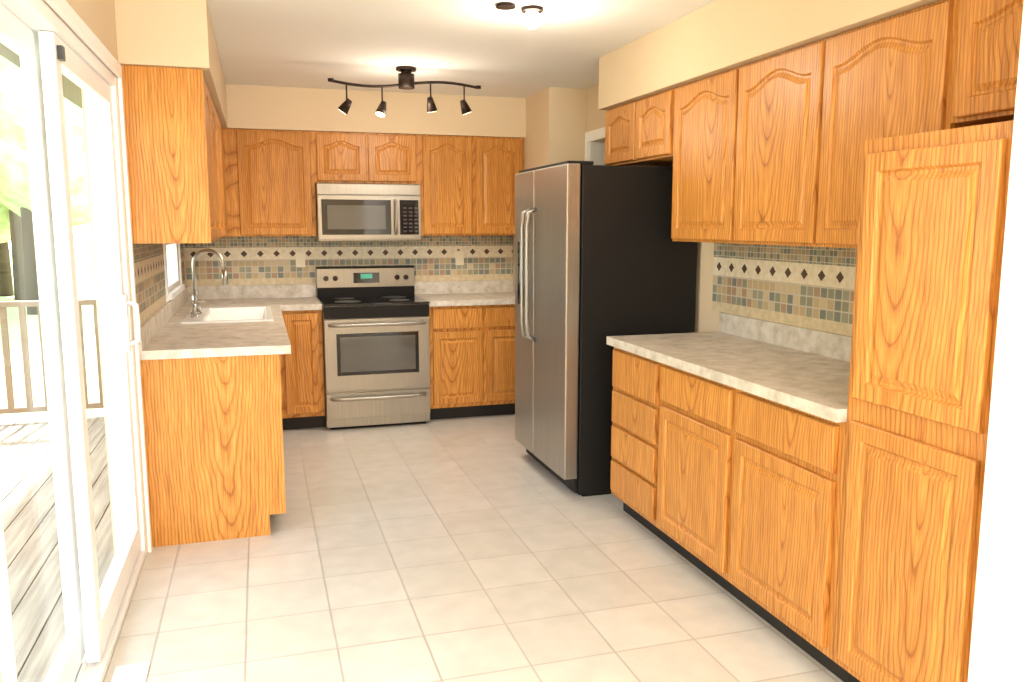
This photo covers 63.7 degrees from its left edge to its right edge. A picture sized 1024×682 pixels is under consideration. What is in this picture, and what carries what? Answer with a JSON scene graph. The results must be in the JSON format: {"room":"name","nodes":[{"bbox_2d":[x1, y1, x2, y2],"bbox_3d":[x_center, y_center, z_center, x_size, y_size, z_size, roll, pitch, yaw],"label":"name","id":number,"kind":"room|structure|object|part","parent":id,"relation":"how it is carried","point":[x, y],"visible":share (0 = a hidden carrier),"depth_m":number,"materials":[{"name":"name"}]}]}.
{"room":"kitchen","nodes":[
{"label":"kitchen","id":0,"kind":"room"},
{"bbox_2d":[0,0,179,681],"bbox_3d":[-1.327,-0.073,2.299,0.140,2.425,7.950,-2,8,-17],"label":"wall","id":1,"kind":"structure","parent":0,"point":[97,17],"depth_m":3.40,"materials":[{"name":"paint"}]},
{"bbox_2d":[0,0,151,681],"bbox_3d":[-1.379,0.042,2.581,0.164,2.125,2.124,-2,8,-17],"label":"sliding door","id":2,"kind":"structure","parent":1,"relation":"attached to","point":[34,33],"depth_m":2.63,"materials":[{"name":"white"}]},
{"bbox_3d":[-1.352,-0.863,2.474,0.015,0.040,0.035,-2,8,-17],"label":"sliding door frame latch","id":3,"kind":"part","parent":2,"relation":"part of","materials":[{"name":"grey metal"}]},
{"bbox_3d":[-1.604,-0.077,3.491,0.059,0.240,0.044,-2,8,-17],"label":"handle","id":4,"kind":"part","parent":2,"relation":"part of","materials":[{"name":"white plastic"}]},
{"bbox_2d":[133,243,165,323],"bbox_3d":[-1.843,-0.323,4.205,0.008,0.367,1.268,-2,8,-17],"label":"wall tiles","id":5,"kind":"structure","parent":1,"relation":"attached to","point":[150,279],"depth_m":4.12,"materials":[{"name":"tile"}]},
{"bbox_2d":[121,65,220,243],"bbox_3d":[-1.582,-0.839,3.855,0.327,0.748,0.589,-2,8,-17],"label":"upper cabinet","id":6,"kind":"object","parent":1,"relation":"attached to","point":[175,155],"depth_m":3.58,"materials":[{"name":"brown wood"}]},
{"bbox_3d":[-1.440,-0.847,3.914,0.019,0.724,0.536,-2,8,-17],"label":"door","id":7,"kind":"part","parent":6,"relation":"part of","materials":[{"name":"brown wood"}]},
{"bbox_2d":[163,243,184,301],"bbox_3d":[-2.207,-0.472,5.271,0.130,0.361,1.000,-2,8,-17],"label":"window","id":8,"kind":"structure","parent":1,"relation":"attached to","point":[172,272],"depth_m":5.65,"materials":[{"name":"white glass"}]},
{"bbox_2d":[180,243,184,283],"bbox_3d":[-2.371,-0.563,5.915,0.008,0.367,0.336,-2,8,-17],"label":"wall tiles","id":9,"kind":"structure","parent":1,"relation":"attached to","point":[182,265],"depth_m":5.97,"materials":[{"name":"tile"}]},
{"bbox_2d":[213,103,224,237],"bbox_3d":[-1.752,-0.916,4.404,0.327,0.748,0.571,-2,8,-17],"label":"upper cabinet","id":10,"kind":"object","parent":1,"relation":"attached to","point":[215,122],"depth_m":4.87,"materials":[{"name":"brown wood"}]},
{"bbox_3d":[-1.605,-0.922,4.449,0.019,0.724,0.546,-2,8,-17],"label":"door","id":11,"kind":"part","parent":10,"relation":"part of","materials":[{"name":"brown wood"}]},
{"bbox_2d":[217,114,227,235],"bbox_3d":[-1.919,-0.992,4.944,0.327,0.748,0.569,-2,8,-17],"label":"upper cabinet","id":12,"kind":"object","parent":1,"relation":"attached to","point":[222,139],"depth_m":5.43,"materials":[{"name":"brown wood"}]},
{"bbox_3d":[-1.772,-0.998,4.989,0.019,0.724,0.546,-2,8,-17],"label":"door","id":13,"kind":"part","parent":12,"relation":"part of","materials":[{"name":"brown wood"}]},
{"bbox_2d":[221,126,226,216],"bbox_3d":[-2.081,-1.066,5.469,0.327,0.748,0.539,-2,8,-17],"label":"upper cabinet","id":14,"kind":"object","parent":1,"relation":"attached to","point":[221,126],"depth_m":5.66,"materials":[{"name":"brown wood"}]},
{"bbox_3d":[-1.936,-1.073,5.519,0.019,0.724,0.526,-2,8,-17],"label":"door","id":15,"kind":"part","parent":14,"relation":"part of","materials":[{"name":"brown wood"}]},
{"bbox_2d":[114,0,525,137],"bbox_3d":[-0.820,-1.534,5.048,2.540,0.294,2.649,-2,8,-17],"label":"soffit","id":16,"kind":"structure","parent":0,"point":[278,108],"depth_m":5.82,"materials":[{"name":"paint"}]},
{"bbox_2d":[183,243,479,296],"bbox_3d":[-0.391,-0.702,6.771,4.570,2.425,0.140,-2,8,-17],"label":"wall","id":17,"kind":"structure","parent":0,"point":[228,285],"depth_m":6.10,"materials":[{"name":"paint"}]},
{"bbox_2d":[223,128,316,235],"bbox_3d":[-1.775,-1.145,6.032,0.625,0.748,0.326,-2,8,-17],"label":"upper cabinet","id":18,"kind":"object","parent":17,"relation":"attached to","point":[270,174],"depth_m":5.88,"materials":[{"name":"brown wood"}]},
{"bbox_3d":[-1.692,-1.126,5.897,0.500,0.724,0.019,-2,8,-17],"label":"door","id":19,"kind":"part","parent":18,"relation":"part of","materials":[{"name":"brown wood"}]},
{"bbox_2d":[315,131,370,183],"bbox_3d":[-1.293,-1.165,6.178,0.385,0.748,0.326,-2,8,-17],"label":"upper cabinet","id":20,"kind":"object","parent":17,"relation":"attached to","point":[340,157],"depth_m":6.00,"materials":[{"name":"brown wood"}]},
{"bbox_3d":[-1.240,-1.337,6.007,0.355,0.336,0.019,-2,8,-17],"label":"door","id":21,"kind":"part","parent":20,"relation":"part of","materials":[{"name":"brown wood"}]},
{"bbox_2d":[315,183,420,240],"bbox_3d":[-1.089,-0.964,6.200,0.749,0.413,0.458,-2,8,-17],"label":"microwave","id":22,"kind":"object","parent":20,"relation":"attached to","point":[367,212],"visible":0.98,"depth_m":6.03,"materials":[{"name":"silver metal"}]},
{"bbox_3d":[-1.031,-0.905,6.034,0.705,0.253,0.003,-2,8,-17],"label":"glass","id":23,"kind":"part","parent":22,"relation":"part of","materials":[{"name":"black glass"}]},
{"bbox_3d":[-0.853,-0.909,6.065,0.022,0.263,0.052,-2,8,-17],"label":"handle","id":24,"kind":"part","parent":22,"relation":"part of","materials":[{"name":"silver metal"}]},
{"bbox_2d":[184,235,512,285],"bbox_3d":[-1.201,-0.638,6.450,2.525,0.367,0.008,-2,8,-17],"label":"wall tiles","id":25,"kind":"structure","parent":17,"relation":"attached to","point":[259,260],"depth_m":6.39,"materials":[{"name":"tile"}]},
{"bbox_2d":[295,252,304,266],"bbox_3d":[-1.619,-0.622,6.314,0.070,0.115,0.006,-2,8,-17],"label":"electrical outlet","id":26,"kind":"object","parent":25,"relation":"attached to","point":[300,259],"visible":1,"depth_m":6.31,"materials":[{"name":"beige plastic"}]},
{"bbox_2d":[455,251,463,264],"bbox_3d":[-0.424,-0.673,6.676,0.070,0.115,0.006,-2,8,-17],"label":"electrical outlet","id":27,"kind":"object","parent":25,"relation":"attached to","point":[459,257],"visible":1,"depth_m":6.67,"materials":[{"name":"beige plastic"}]},
{"bbox_2d":[371,133,422,235],"bbox_3d":[-0.923,-1.181,6.290,0.388,0.748,0.326,-2,8,-17],"label":"upper cabinet","id":28,"kind":"object","parent":17,"relation":"attached to","point":[395,158],"depth_m":6.12,"materials":[{"name":"brown wood"}]},
{"bbox_3d":[-0.886,-1.352,6.114,0.355,0.336,0.019,-2,8,-17],"label":"door","id":29,"kind":"part","parent":28,"relation":"part of","materials":[{"name":"brown wood"}]},
{"bbox_2d":[423,135,474,235],"bbox_3d":[-0.537,-1.197,6.407,0.419,0.748,0.326,-2,8,-17],"label":"upper cabinet","id":30,"kind":"object","parent":17,"relation":"attached to","point":[465,183],"depth_m":6.26,"materials":[{"name":"brown wood"}]},
{"bbox_3d":[-0.487,-1.177,6.262,0.380,0.724,0.019,-2,8,-17],"label":"door","id":31,"kind":"part","parent":30,"relation":"part of","materials":[{"name":"brown wood"}]},
{"bbox_2d":[475,137,523,235],"bbox_3d":[-0.142,-1.214,6.526,0.407,0.748,0.326,-2,8,-17],"label":"upper cabinet","id":32,"kind":"object","parent":17,"relation":"attached to","point":[498,160],"depth_m":6.37,"materials":[{"name":"brown wood"}]},
{"bbox_3d":[-0.100,-1.194,6.380,0.370,0.724,0.019,-2,8,-17],"label":"door","id":33,"kind":"part","parent":32,"relation":"part of","materials":[{"name":"brown wood"}]},
{"bbox_2d":[207,0,715,97],"bbox_3d":[0.792,-1.413,2.765,4.570,0.100,8.230,-2,8,-17],"label":"ceiling","id":34,"kind":"structure","parent":0,"point":[489,48],"depth_m":4.36,"materials":[{"name":"paint"}]},
{"bbox_2d":[328,66,480,115],"bbox_3d":[-0.655,-1.542,5.125,0.955,0.304,0.124,-2,8,-17],"label":"track light fixture","id":35,"kind":"object","parent":34,"relation":"attached to","point":[406,79],"visible":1,"depth_m":5.08,"materials":[{"name":"brown metal"}]},
{"bbox_2d":[376,112,384,116],"bbox_3d":[-0.811,-1.394,5.081,0.059,0.027,0.054,3,8,19],"label":"bulb","id":36,"kind":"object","parent":35,"relation":"attached to","point":[380,114],"depth_m":5.08,"materials":[{"name":"beige glass"}]},
{"bbox_2d":[496,2,521,9],"bbox_3d":[-0.027,-1.481,3.648,0.090,0.012,0.090,-3,9,-23],"label":"recessed light","id":37,"kind":"object","parent":34,"relation":"in","point":[502,5],"depth_m":3.63,"materials":[{"name":"brown metal"}]},
{"bbox_2d":[521,5,542,28],"bbox_3d":[0.090,-1.450,3.709,0.099,0.090,0.099,-3,9,-23],"label":"ceiling light","id":38,"kind":"object","parent":34,"relation":"attached to","point":[532,18],"depth_m":3.68,"materials":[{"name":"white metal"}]},
{"bbox_3d":[0.091,-1.446,3.711,0.080,0.080,0.080,-2,8,-17],"label":"bulb","id":39,"kind":"part","parent":38,"relation":"part of","materials":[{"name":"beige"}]},
{"bbox_2d":[100,414,842,681],"bbox_3d":[0.792,1.087,3.116,4.570,0.100,8.230,-2,8,-17],"label":"floor","id":40,"kind":"structure","parent":0,"point":[479,549],"depth_m":3.34,"materials":[{"name":"tile"}]},
{"bbox_2d":[111,662,149,681],"bbox_3d":[-1.221,1.103,2.608,0.105,0.010,0.320,-2,8,-17],"label":"floor vent","id":41,"kind":"object","parent":40,"relation":"in","point":[137,672],"visible":1,"depth_m":2.70,"materials":[{"name":"white plastic"}]},
{"bbox_2d":[140,354,285,546],"bbox_3d":[-1.461,0.459,4.107,0.602,0.868,0.649,-2,8,-17],"label":"base cabinet","id":42,"kind":"object","parent":40,"relation":"on","point":[215,427],"depth_m":3.80,"materials":[{"name":"brown wood"}]},
{"bbox_2d":[281,310,324,429],"bbox_3d":[-1.600,0.176,6.118,0.356,0.868,0.617,-2,8,-17],"label":"base cabinet","id":43,"kind":"object","parent":40,"relation":"on","point":[304,395],"depth_m":5.84,"materials":[{"name":"brown wood"}]},
{"bbox_2d":[139,249,321,359],"bbox_3d":[-1.584,-0.273,4.994,0.939,0.567,2.637,-2,8,-17],"label":"countertop","id":44,"kind":"structure","parent":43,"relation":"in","point":[194,321],"depth_m":4.68,"materials":[{"name":"stone"}]},
{"bbox_2d":[190,249,229,317],"bbox_3d":[-1.828,-0.355,4.967,0.233,0.397,0.254,-2,8,-17],"label":"faucet","id":45,"kind":"object","parent":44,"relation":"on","point":[196,313],"depth_m":5.01,"materials":[{"name":"silver metal"}]},
{"bbox_2d":[180,306,274,349],"bbox_3d":[-1.733,-0.085,5.081,0.505,0.170,0.820,-2,8,-17],"label":"sink","id":46,"kind":"object","parent":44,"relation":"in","point":[223,315],"depth_m":5.36,"materials":[{"name":"white ceramic"}]},
{"bbox_3d":[-1.483,0.159,5.836,0.240,0.720,0.019,-2,8,-17],"label":"door","id":47,"kind":"part","parent":43,"relation":"part of","materials":[{"name":"brown wood"}]},
{"bbox_2d":[316,265,429,429],"bbox_3d":[-1.044,0.028,6.189,0.753,1.142,0.736,-2,8,-17],"label":"range","id":48,"kind":"object","parent":40,"relation":"on","point":[376,340],"visible":0.98,"depth_m":5.95,"materials":[{"name":"silver metal"}]},
{"bbox_2d":[317,295,429,306],"bbox_3d":[-1.042,-0.301,6.135,0.753,0.016,0.589,-2,8,-17],"label":"cooktop","id":49,"kind":"object","parent":48,"relation":"in","point":[326,300],"depth_m":5.98,"materials":[{"name":"black glass"}]},
{"bbox_2d":[414,280,514,419],"bbox_3d":[-0.301,0.052,6.494,0.834,1.010,0.632,-2,8,-17],"label":"base cabinet","id":50,"kind":"object","parent":40,"relation":"on","point":[472,346],"visible":0.71,"depth_m":6.21,"materials":[{"name":"brown wood"}]},
{"bbox_3d":[-0.403,-0.169,6.124,0.380,0.150,0.019,-2,8,-17],"label":"drawer","id":51,"kind":"part","parent":50,"relation":"part of","materials":[{"name":"brown wood"}]},
{"bbox_3d":[-0.403,0.200,6.176,0.380,0.545,0.019,-2,8,-17],"label":"door","id":52,"kind":"part","parent":50,"relation":"part of","materials":[{"name":"brown wood"}]},
{"bbox_2d":[414,280,514,306],"bbox_3d":[-0.301,-0.379,6.434,0.834,0.140,0.632,-2,8,-17],"label":"countertop","id":53,"kind":"structure","parent":50,"relation":"on","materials":[{"name":"stone"}]},
{"bbox_3d":[-0.015,-0.185,6.241,0.370,0.150,0.019,-2,8,-17],"label":"drawer","id":54,"kind":"part","parent":50,"relation":"part of","materials":[{"name":"brown wood"}]},
{"bbox_3d":[-0.015,0.183,6.293,0.370,0.545,0.019,-2,8,-17],"label":"door","id":55,"kind":"part","parent":50,"relation":"part of","materials":[{"name":"brown wood"}]},
{"bbox_2d":[515,161,697,496],"bbox_3d":[0.479,-0.107,4.832,0.826,1.787,0.900,-2,8,-17],"label":"fridge","id":56,"kind":"object","parent":40,"relation":"on","point":[600,255],"visible":0.81,"depth_m":4.40,"materials":[{"name":"black metal"}]},
{"bbox_2d":[606,336,781,530],"bbox_3d":[0.871,0.471,4.024,0.637,0.868,0.523,-2,8,-17],"label":"base cabinet","id":57,"kind":"object","parent":40,"relation":"on","point":[633,360],"depth_m":3.89,"materials":[{"name":"brown wood"}]},
{"bbox_2d":[650,352,849,583],"bbox_3d":[1.035,0.545,3.492,0.637,0.868,0.600,-2,8,-17],"label":"base cabinet","id":58,"kind":"object","parent":40,"relation":"on","point":[688,434],"depth_m":3.38,"materials":[{"name":"brown wood"}]},
{"bbox_3d":[0.739,0.589,3.408,0.019,0.545,0.555,-2,8,-17],"label":"door","id":59,"kind":"part","parent":58,"relation":"part of","materials":[{"name":"brown wood"}]},
{"bbox_3d":[0.739,0.220,3.356,0.019,0.150,0.555,-2,8,-17],"label":"drawer","id":60,"kind":"part","parent":58,"relation":"part of","materials":[{"name":"brown wood"}]},
{"bbox_2d":[718,376,850,681],"bbox_3d":[1.210,0.625,2.925,0.637,0.868,0.597,-2,8,-17],"label":"base cabinet","id":61,"kind":"object","parent":40,"relation":"on","point":[728,441],"depth_m":2.79,"materials":[{"name":"brown wood"}]},
{"bbox_2d":[606,312,851,422],"bbox_3d":[1.037,0.049,3.390,0.652,0.140,1.729,-2,8,-17],"label":"countertop","id":62,"kind":"structure","parent":61,"relation":"on","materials":[{"name":"laminate"}]},
{"bbox_3d":[0.913,0.668,2.844,0.019,0.545,0.545,-2,8,-17],"label":"door","id":63,"kind":"part","parent":61,"relation":"part of","materials":[{"name":"brown wood"}]},
{"bbox_3d":[0.913,0.299,2.792,0.019,0.150,0.545,-2,8,-17],"label":"drawer","id":64,"kind":"part","parent":61,"relation":"part of","materials":[{"name":"brown wood"}]},
{"bbox_2d":[833,120,1013,681],"bbox_3d":[1.374,0.288,2.334,0.637,1.700,0.525,-2,8,-17],"label":"pantry","id":65,"kind":"object","parent":40,"relation":"on","point":[931,223],"visible":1,"depth_m":2.19,"materials":[{"name":"brown wood"}]},
{"bbox_2d":[513,87,586,291],"bbox_3d":[0.340,-0.659,6.469,0.430,2.425,0.869,-2,8,-17],"label":"wall","id":66,"kind":"structure","parent":0,"point":[556,123],"depth_m":5.92,"materials":[{"name":"paint"}]},
{"bbox_2d":[587,84,851,336],"bbox_3d":[1.245,-0.316,4.028,0.140,2.425,4.375,-2,8,-17],"label":"wall","id":67,"kind":"structure","parent":0,"point":[706,318],"depth_m":4.49,"materials":[{"name":"paint"}]},
{"bbox_2d":[585,127,604,164],"bbox_3d":[0.729,-0.396,5.695,0.156,2.120,0.885,-2,8,-17],"label":"door frame","id":68,"kind":"structure","parent":67,"relation":"attached to","point":[597,153],"depth_m":5.91,"materials":[{"name":"white wood"}]},
{"bbox_2d":[605,102,632,165],"bbox_3d":[0.757,-0.962,4.732,0.327,0.748,0.414,-2,8,-17],"label":"upper cabinet","id":69,"kind":"object","parent":67,"relation":"attached to","point":[617,118],"depth_m":4.68,"materials":[{"name":"brown wood"}]},
{"bbox_3d":[0.611,-1.163,4.656,0.019,0.304,0.390,-2,8,-17],"label":"door","id":70,"kind":"part","parent":69,"relation":"part of","materials":[{"name":"brown wood"}]},
{"bbox_2d":[629,90,668,166],"bbox_3d":[0.879,-0.906,4.335,0.327,0.748,0.423,-2,8,-17],"label":"upper cabinet","id":71,"kind":"object","parent":67,"relation":"attached to","point":[649,116],"depth_m":4.32,"materials":[{"name":"brown wood"}]},
{"bbox_3d":[0.731,-1.109,4.267,0.019,0.304,0.390,-2,8,-17],"label":"door","id":72,"kind":"part","parent":71,"relation":"part of","materials":[{"name":"brown wood"}]},
{"bbox_2d":[665,69,732,242],"bbox_3d":[1.026,-0.840,3.862,0.327,0.748,0.577,-2,8,-17],"label":"upper cabinet","id":73,"kind":"object","parent":67,"relation":"attached to","point":[697,142],"depth_m":3.81,"materials":[{"name":"brown wood"}]},
{"bbox_3d":[0.881,-0.833,3.811,0.019,0.724,0.545,-2,8,-17],"label":"door","id":74,"kind":"part","parent":73,"relation":"part of","materials":[{"name":"brown wood"}]},
{"bbox_2d":[725,41,816,245],"bbox_3d":[1.192,-0.764,3.323,0.327,0.748,0.561,-2,8,-17],"label":"upper cabinet","id":75,"kind":"object","parent":67,"relation":"attached to","point":[767,151],"depth_m":3.28,"materials":[{"name":"brown wood"}]},
{"bbox_3d":[1.045,-0.758,3.279,0.019,0.724,0.540,-2,8,-17],"label":"door","id":76,"kind":"part","parent":75,"relation":"part of","materials":[{"name":"brown wood"}]},
{"bbox_2d":[712,243,856,335],"bbox_3d":[1.337,-0.224,3.503,0.008,0.367,1.838,-2,8,-17],"label":"wall tiles","id":77,"kind":"structure","parent":67,"relation":"attached to","point":[808,287],"depth_m":3.75,"materials":[{"name":"tile"}]},
{"bbox_2d":[809,0,952,247],"bbox_3d":[1.359,-0.688,2.781,0.327,0.748,0.583,-2,8,-17],"label":"upper cabinet","id":78,"kind":"object","parent":67,"relation":"attached to","point":[888,77],"depth_m":2.78,"materials":[{"name":"brown wood"}]},
{"bbox_3d":[1.211,-0.682,2.741,0.019,0.724,0.555,-2,8,-17],"label":"door","id":79,"kind":"part","parent":78,"relation":"part of","materials":[{"name":"brown wood"}]},
{"bbox_2d":[945,0,1023,127],"bbox_3d":[1.522,-0.802,2.227,0.327,0.368,0.525,-2,8,-17],"label":"upper cabinet","id":80,"kind":"object","parent":67,"relation":"attached to","point":[985,35],"depth_m":2.33,"materials":[{"name":"brown wood"}]},
{"bbox_3d":[1.375,-0.796,2.184,0.019,0.344,0.475,-2,8,-17],"label":"door","id":81,"kind":"part","parent":80,"relation":"part of","materials":[{"name":"brown wood"}]},
{"bbox_2d":[598,0,940,109],"bbox_3d":[1.132,-1.303,3.398,0.359,0.294,3.109,-2,8,-17],"label":"soffit","id":82,"kind":"structure","parent":0,"point":[715,37],"depth_m":3.54,"materials":[{"name":"paint"}]},
{"bbox_2d":[968,4,1023,681],"bbox_3d":[1.940,0.155,0.676,0.790,2.425,2.905,-2,8,-17],"label":"wall","id":83,"kind":"structure","parent":0,"point":[997,647],"depth_m":1.92,"materials":[{"name":"white paint"}]},
{"label":"outside","id":84,"kind":"structure","parent":0,"visible":0},
{"bbox_2d":[0,249,103,421],"bbox_3d":[-36.333,-0.043,15.176,59.300,0.020,110.000,-2,8,-17],"label":"ground","id":85,"kind":"structure","parent":84,"point":[37,362],"depth_m":13.36,"materials":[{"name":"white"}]},
{"bbox_2d":[0,55,90,314],"bbox_3d":[-14.120,-4.757,13.321,13.920,9.834,30.214,-2,8,-17],"label":"trees","id":86,"kind":"object","parent":85,"relation":"on","point":[22,155],"depth_m":18.44,"materials":[{"name":"green plant"}]},
{"bbox_2d":[0,43,113,681],"bbox_3d":[-3.874,-0.544,5.380,2.950,3.500,15.400,-2,8,-17],"label":"deck","id":87,"kind":"object","parent":85,"relation":"on","point":[44,529],"depth_m":4.46,"materials":[{"name":"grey wood"}]}
]}

